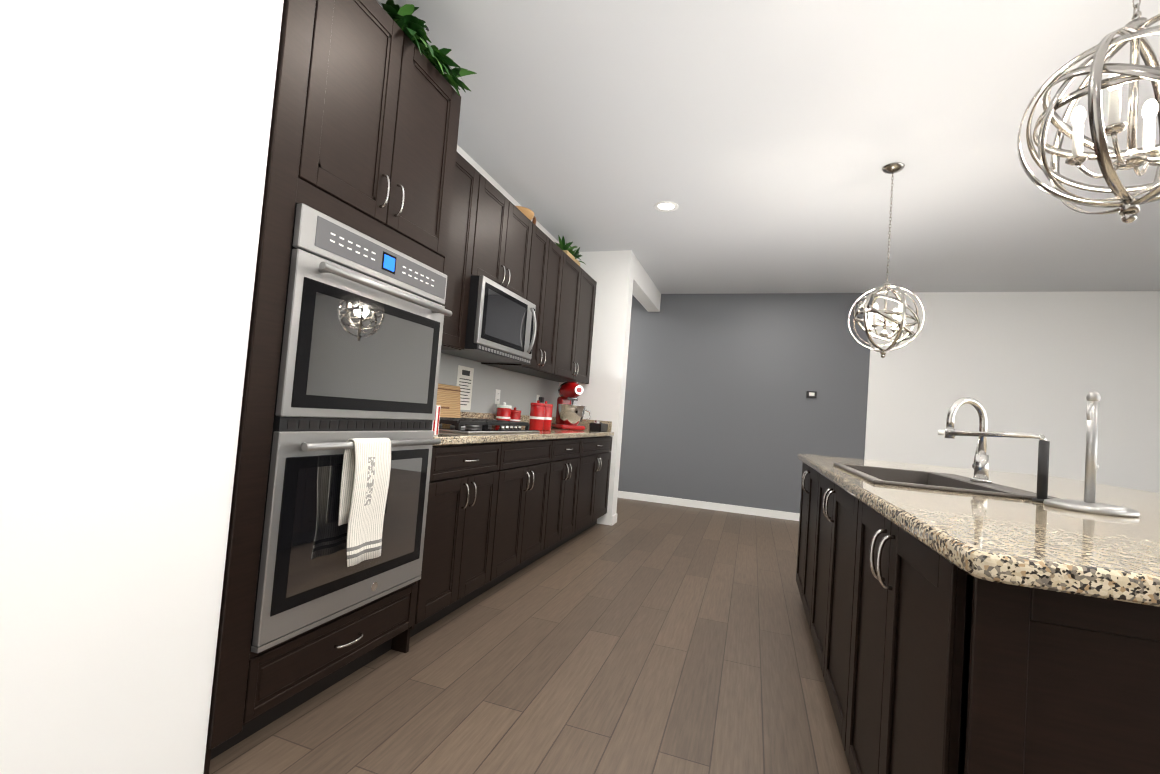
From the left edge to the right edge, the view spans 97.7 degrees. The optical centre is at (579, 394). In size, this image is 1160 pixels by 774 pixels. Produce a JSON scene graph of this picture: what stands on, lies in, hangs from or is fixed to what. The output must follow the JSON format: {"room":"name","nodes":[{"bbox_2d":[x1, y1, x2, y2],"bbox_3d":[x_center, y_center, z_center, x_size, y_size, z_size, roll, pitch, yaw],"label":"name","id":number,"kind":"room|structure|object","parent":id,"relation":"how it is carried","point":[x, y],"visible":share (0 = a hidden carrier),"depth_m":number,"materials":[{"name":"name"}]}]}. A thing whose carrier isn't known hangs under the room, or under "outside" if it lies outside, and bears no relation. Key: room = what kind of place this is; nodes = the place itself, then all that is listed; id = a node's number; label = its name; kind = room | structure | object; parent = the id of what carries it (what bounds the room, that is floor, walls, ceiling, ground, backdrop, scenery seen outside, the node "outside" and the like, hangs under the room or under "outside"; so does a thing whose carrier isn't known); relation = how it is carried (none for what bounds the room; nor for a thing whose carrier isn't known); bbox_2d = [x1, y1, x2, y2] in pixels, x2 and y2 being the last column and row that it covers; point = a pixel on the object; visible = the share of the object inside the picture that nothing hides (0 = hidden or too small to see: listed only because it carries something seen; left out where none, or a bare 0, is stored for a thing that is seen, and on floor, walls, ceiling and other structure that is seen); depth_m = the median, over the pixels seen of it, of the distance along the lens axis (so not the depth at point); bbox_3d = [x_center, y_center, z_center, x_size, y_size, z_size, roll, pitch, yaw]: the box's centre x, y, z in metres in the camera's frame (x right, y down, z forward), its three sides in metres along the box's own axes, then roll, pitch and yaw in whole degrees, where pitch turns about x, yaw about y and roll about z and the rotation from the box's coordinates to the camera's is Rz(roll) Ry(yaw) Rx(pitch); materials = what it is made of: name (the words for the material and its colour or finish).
{"room":"kitchen","nodes":[
{"label":"kitchen","id":0,"kind":"room"},
{"bbox_2d":[0,0,283,773],"bbox_3d":[-2.041,-0.505,-0.872,0.720,2.740,5.035,4,-2,19],"label":"wall block","id":1,"kind":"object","parent":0,"point":[134,139],"visible":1,"depth_m":1.11,"materials":[{"name":"white paint"}]},
{"bbox_2d":[438,145,559,416],"bbox_3d":[-0.863,-0.237,3.515,0.120,2.740,4.045,4,-2,19],"label":"wall","id":2,"kind":"structure","parent":0,"point":[520,391],"depth_m":3.95,"materials":[{"name":"paint"}]},
{"bbox_2d":[441,152,479,349],"bbox_3d":[-0.863,-0.801,2.671,0.359,1.045,0.651,4,-2,19],"label":"upper cabinet","id":3,"kind":"object","parent":2,"relation":"attached to","point":[462,224],"visible":0.17,"depth_m":2.82,"materials":[{"name":"brown wood"}]},
{"bbox_2d":[456,365,473,409],"bbox_3d":[-0.804,-0.042,3.527,0.005,0.300,0.200,4,-2,19],"label":"paper sign","id":4,"kind":"object","parent":2,"relation":"attached to","point":[464,378],"visible":0.81,"depth_m":3.54,"materials":[{"name":"white paper"}]},
{"bbox_2d":[495,389,500,403],"bbox_3d":[-0.647,0.021,3.988,0.009,0.116,0.072,4,-2,19],"label":"electrical outlet plate","id":5,"kind":"object","parent":2,"relation":"attached to","point":[497,397],"visible":1,"depth_m":3.98,"materials":[{"name":"white plastic"}]},
{"bbox_2d":[471,174,532,298],"bbox_3d":[-0.621,-0.976,3.341,0.359,0.605,0.750,4,-2,19],"label":"upper cabinet","id":6,"kind":"object","parent":2,"relation":"attached to","point":[502,240],"visible":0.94,"depth_m":3.23,"materials":[{"name":"brown wood"}]},
{"bbox_2d":[441,275,536,364],"bbox_3d":[-0.610,-0.456,3.303,0.464,0.427,0.744,4,-2,19],"label":"microwave","id":7,"kind":"object","parent":6,"relation":"attached to","point":[501,326],"visible":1,"depth_m":3.14,"materials":[{"name":"silver metal"}]},
{"bbox_2d":[516,206,533,219],"bbox_3d":[-0.459,-1.295,3.726,0.240,0.085,0.240,4,-2,19],"label":"bowl","id":8,"kind":"object","parent":6,"relation":"on","point":[528,213],"visible":0.15,"depth_m":3.65,"materials":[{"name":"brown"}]},
{"bbox_2d":[481,223,563,373],"bbox_3d":[-0.414,-0.713,3.989,0.359,1.045,0.640,4,-2,19],"label":"upper cabinet","id":9,"kind":"object","parent":2,"relation":"attached to","point":[545,274],"visible":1,"depth_m":3.94,"materials":[{"name":"brown wood"}]},
{"bbox_2d":[536,395,543,402],"bbox_3d":[-0.373,0.065,4.735,0.045,0.116,0.086,4,-2,19],"label":"electrical outlet plate","id":10,"kind":"object","parent":2,"relation":"attached to","point":[540,399],"visible":0.67,"depth_m":4.73,"materials":[{"name":"white plastic"}]},
{"bbox_2d":[522,252,596,383],"bbox_3d":[-0.157,-0.663,4.744,0.359,1.045,0.957,4,-2,19],"label":"upper cabinet","id":11,"kind":"object","parent":2,"relation":"attached to","point":[575,325],"visible":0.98,"depth_m":4.63,"materials":[{"name":"brown wood"}]},
{"bbox_2d":[554,235,585,265],"bbox_3d":[-0.128,-1.291,4.672,0.285,0.204,0.506,4,-2,19],"label":"planter","id":12,"kind":"object","parent":11,"relation":"on","point":[571,253],"visible":0.56,"depth_m":4.55,"materials":[{"name":"beige"}]},
{"bbox_2d":[209,498,850,773],"bbox_3d":[1.346,1.269,1.808,8.600,0.060,12.500,4,-2,19],"label":"floor","id":13,"kind":"structure","parent":0,"point":[642,637],"depth_m":2.05,"materials":[{"name":"brown wood"}]},
{"bbox_2d":[203,0,460,773],"bbox_3d":[-1.024,-0.155,1.883,0.644,2.420,0.857,4,-2,19],"label":"tall cabinet","id":14,"kind":"object","parent":13,"relation":"on","point":[363,138],"visible":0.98,"depth_m":1.59,"materials":[{"name":"black wood"}]},
{"bbox_2d":[250,203,451,652],"bbox_3d":[-0.979,0.094,1.889,0.639,1.295,0.746,4,-2,19],"label":"double oven","id":15,"kind":"object","parent":14,"relation":"in","point":[361,342],"visible":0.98,"depth_m":1.65,"materials":[{"name":"silver metal"}]},
{"bbox_2d":[338,438,390,566],"bbox_3d":[-0.728,0.353,1.712,0.061,0.410,0.170,4,-2,19],"label":"hanging towel","id":16,"kind":"object","parent":15,"relation":"hanging from","point":[366,469],"visible":1,"depth_m":1.68,"materials":[{"name":"fabric"}]},
{"bbox_2d":[381,0,476,95],"bbox_3d":[-0.744,-1.375,2.062,0.484,0.238,0.512,4,-2,19],"label":"trailing plant","id":17,"kind":"object","parent":14,"relation":"on","point":[409,24],"visible":0.35,"depth_m":1.98,"materials":[{"name":"green plant"}]},
{"bbox_2d":[410,442,500,637],"bbox_3d":[-0.841,0.662,2.566,0.644,0.874,0.651,4,-2,19],"label":"base cabinet","id":18,"kind":"object","parent":13,"relation":"on","point":[459,530],"visible":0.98,"depth_m":2.42,"materials":[{"name":"black wood"}]},
{"bbox_2d":[473,439,551,598],"bbox_3d":[-0.615,0.707,3.228,0.644,0.874,0.750,4,-2,19],"label":"base cabinet","id":19,"kind":"object","parent":13,"relation":"on","point":[521,506],"visible":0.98,"depth_m":3.08,"materials":[{"name":"black wood"}]},
{"bbox_2d":[530,438,581,563],"bbox_3d":[-0.392,0.750,3.884,0.644,0.874,0.640,4,-2,19],"label":"base cabinet","id":20,"kind":"object","parent":13,"relation":"on","point":[564,462],"visible":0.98,"depth_m":3.75,"materials":[{"name":"black wood"}]},
{"bbox_2d":[563,436,611,543],"bbox_3d":[-0.135,0.800,4.638,0.644,0.874,0.955,4,-2,19],"label":"base cabinet","id":21,"kind":"object","parent":13,"relation":"on","point":[593,481],"visible":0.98,"depth_m":4.48,"materials":[{"name":"black wood"}]},
{"bbox_2d":[433,412,613,445],"bbox_3d":[-0.433,0.229,3.697,0.622,0.140,2.996,4,-2,19],"label":"countertop","id":22,"kind":"structure","parent":21,"relation":"on","point":[449,438],"depth_m":3.31,"materials":[{"name":"stone"}]},
{"bbox_2d":[432,405,440,435],"bbox_3d":[-0.688,0.115,2.275,0.082,0.135,0.082,4,-2,19],"label":"snack box","id":23,"kind":"object","parent":22,"relation":"on","point":[435,426],"visible":0.17,"depth_m":2.28,"materials":[{"name":"white cardboard"}]},
{"bbox_2d":[436,383,460,424],"bbox_3d":[-0.883,0.067,3.160,0.028,0.268,0.472,-3,-4,19],"label":"cutting board","id":24,"kind":"object","parent":22,"relation":"on","point":[448,399],"visible":0.29,"depth_m":3.25,"materials":[{"name":"brown wood"}]},
{"bbox_2d":[439,417,539,433],"bbox_3d":[-0.633,0.190,3.131,0.445,0.062,0.930,4,-2,19],"label":"gas cooktop","id":25,"kind":"object","parent":22,"relation":"in","point":[471,426],"visible":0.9,"depth_m":2.96,"materials":[{"name":"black metal"}]},
{"bbox_2d":[495,402,511,425],"bbox_3d":[-0.585,0.157,3.873,0.112,0.195,0.112,4,-2,19],"label":"canister","id":26,"kind":"object","parent":22,"relation":"on","point":[503,411],"visible":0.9,"depth_m":3.83,"materials":[{"name":"red ceramic"}]},
{"bbox_2d":[510,407,520,421],"bbox_3d":[-0.525,0.185,4.052,0.104,0.163,0.104,4,-2,19],"label":"canister","id":27,"kind":"object","parent":22,"relation":"on","point":[515,415],"visible":0.65,"depth_m":4.01,"materials":[{"name":"red ceramic"}]},
{"bbox_2d":[529,400,545,430],"bbox_3d":[-0.328,0.160,3.881,0.116,0.230,0.116,4,-2,19],"label":"canister","id":28,"kind":"object","parent":22,"relation":"on","point":[537,415],"visible":0.9,"depth_m":3.83,"materials":[{"name":"red ceramic"}]},
{"bbox_2d":[543,401,552,430],"bbox_3d":[-0.278,0.170,4.027,0.116,0.230,0.116,4,-2,19],"label":"canister","id":29,"kind":"object","parent":22,"relation":"on","point":[548,417],"visible":0.67,"depth_m":3.98,"materials":[{"name":"red ceramic"}]},
{"bbox_2d":[551,381,589,429],"bbox_3d":[-0.078,0.106,4.801,0.326,0.450,0.460,5,-3,-23],"label":"stand mixer","id":30,"kind":"object","parent":22,"relation":"on","point":[569,416],"visible":0.98,"depth_m":4.64,"materials":[{"name":"red metal"}]},
{"bbox_2d":[589,420,607,431],"bbox_3d":[0.183,0.305,4.882,0.110,0.100,0.240,4,-2,19],"label":"organizer","id":31,"kind":"object","parent":22,"relation":"on","point":[599,426],"visible":0.98,"depth_m":4.78,"materials":[{"name":"black plastic"}]},
{"bbox_2d":[796,462,1159,773],"bbox_3d":[1.457,0.811,1.852,1.074,0.874,2.642,4,-2,19],"label":"kitchen island","id":32,"kind":"object","parent":13,"relation":"on","point":[931,661],"visible":0.85,"depth_m":0.81,"materials":[{"name":"black wood"}]},
{"bbox_2d":[797,454,1159,606],"bbox_3d":[1.645,0.364,1.809,1.385,0.038,2.860,4,-2,19],"label":"island countertop","id":33,"kind":"structure","parent":32,"relation":"on","point":[1029,543],"depth_m":0.92,"materials":[{"name":"stone"}]},
{"bbox_2d":[833,463,1059,499],"bbox_3d":[1.272,0.420,1.900,0.480,0.221,0.840,4,-2,19],"label":"sink","id":34,"kind":"object","parent":33,"relation":"in","point":[922,479],"visible":0.31,"depth_m":1.93,"materials":[{"name":"grey metal"}]},
{"bbox_2d":[945,397,991,482],"bbox_3d":[1.421,0.165,1.869,0.167,0.305,0.158,4,-2,19],"label":"gooseneck faucet","id":35,"kind":"object","parent":33,"relation":"on","point":[980,465],"visible":0.98,"depth_m":1.84,"materials":[{"name":"silver metal"}]},
{"bbox_2d":[938,430,1049,501],"bbox_3d":[1.225,0.204,1.510,0.235,0.191,0.166,4,-2,19],"label":"faucet","id":36,"kind":"object","parent":33,"relation":"on","point":[1043,469],"visible":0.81,"depth_m":1.42,"materials":[{"name":"silver metal"}]},
{"bbox_2d":[1043,391,1139,516],"bbox_3d":[1.321,0.145,1.309,0.176,0.306,0.176,4,-2,19],"label":"paper towel holder","id":37,"kind":"object","parent":33,"relation":"on","point":[1088,504],"visible":1,"depth_m":1.30,"materials":[{"name":"silver metal"}]},
{"bbox_2d":[558,250,634,524],"bbox_3d":[-0.642,-0.141,5.479,2.290,2.740,0.180,4,-2,19],"label":"wall","id":38,"kind":"structure","parent":0,"point":[602,395],"depth_m":5.10,"materials":[{"name":"white paint"}]},
{"bbox_2d":[611,491,799,525],"bbox_3d":[1.476,1.353,5.489,3.100,0.090,1.749,4,-2,19],"label":"baseboard","id":39,"kind":"structure","parent":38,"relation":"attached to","point":[717,506],"depth_m":6.33,"materials":[{"name":"white wood"}]},
{"bbox_2d":[632,256,660,311],"bbox_3d":[0.740,-1.268,6.010,0.160,0.240,1.570,4,-2,19],"label":"beam","id":40,"kind":"structure","parent":0,"point":[646,294],"depth_m":5.94,"materials":[{"name":"white paint"}]},
{"bbox_2d":[376,0,1159,293],"bbox_3d":[1.563,-1.540,1.921,8.600,0.100,12.500,4,-2,19],"label":"ceiling","id":41,"kind":"structure","parent":0,"point":[761,143],"depth_m":2.93,"materials":[{"name":"white paint"}]},
{"bbox_2d":[654,201,678,211],"bbox_3d":[0.677,-1.471,3.975,0.192,0.006,0.192,4,-2,19],"label":"recessed light","id":42,"kind":"object","parent":41,"relation":"in","point":[666,206],"visible":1,"depth_m":3.97,"materials":[{"name":"white"}]},
{"bbox_2d":[848,162,924,357],"bbox_3d":[1.899,-0.816,3.124,0.393,1.192,0.405,4,-2,19],"label":"pendant light","id":43,"kind":"object","parent":41,"relation":"hanging from","point":[900,327],"visible":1,"depth_m":3.09,"materials":[{"name":"silver metal"}]},
{"bbox_2d":[1017,0,1159,222],"bbox_3d":[1.289,-0.962,1.171,0.393,1.152,0.405,4,-2,19],"label":"pendant light","id":44,"kind":"object","parent":41,"relation":"hanging from","point":[1134,32],"visible":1,"depth_m":1.16,"materials":[{"name":"silver metal"}]},
{"bbox_2d":[618,291,1159,512],"bbox_3d":[3.674,0.205,5.799,6.930,2.740,0.135,4,-2,19],"label":"wall","id":45,"kind":"structure","parent":0,"point":[1044,363],"depth_m":5.84,"materials":[{"name":"white paint"}]},
{"bbox_2d":[806,391,816,397],"bbox_3d":[2.768,0.005,6.054,0.110,0.080,0.018,4,-2,19],"label":"switch","id":46,"kind":"object","parent":45,"relation":"attached to","point":[811,394],"visible":1,"depth_m":6.05,"materials":[{"name":"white plastic"}]}
]}

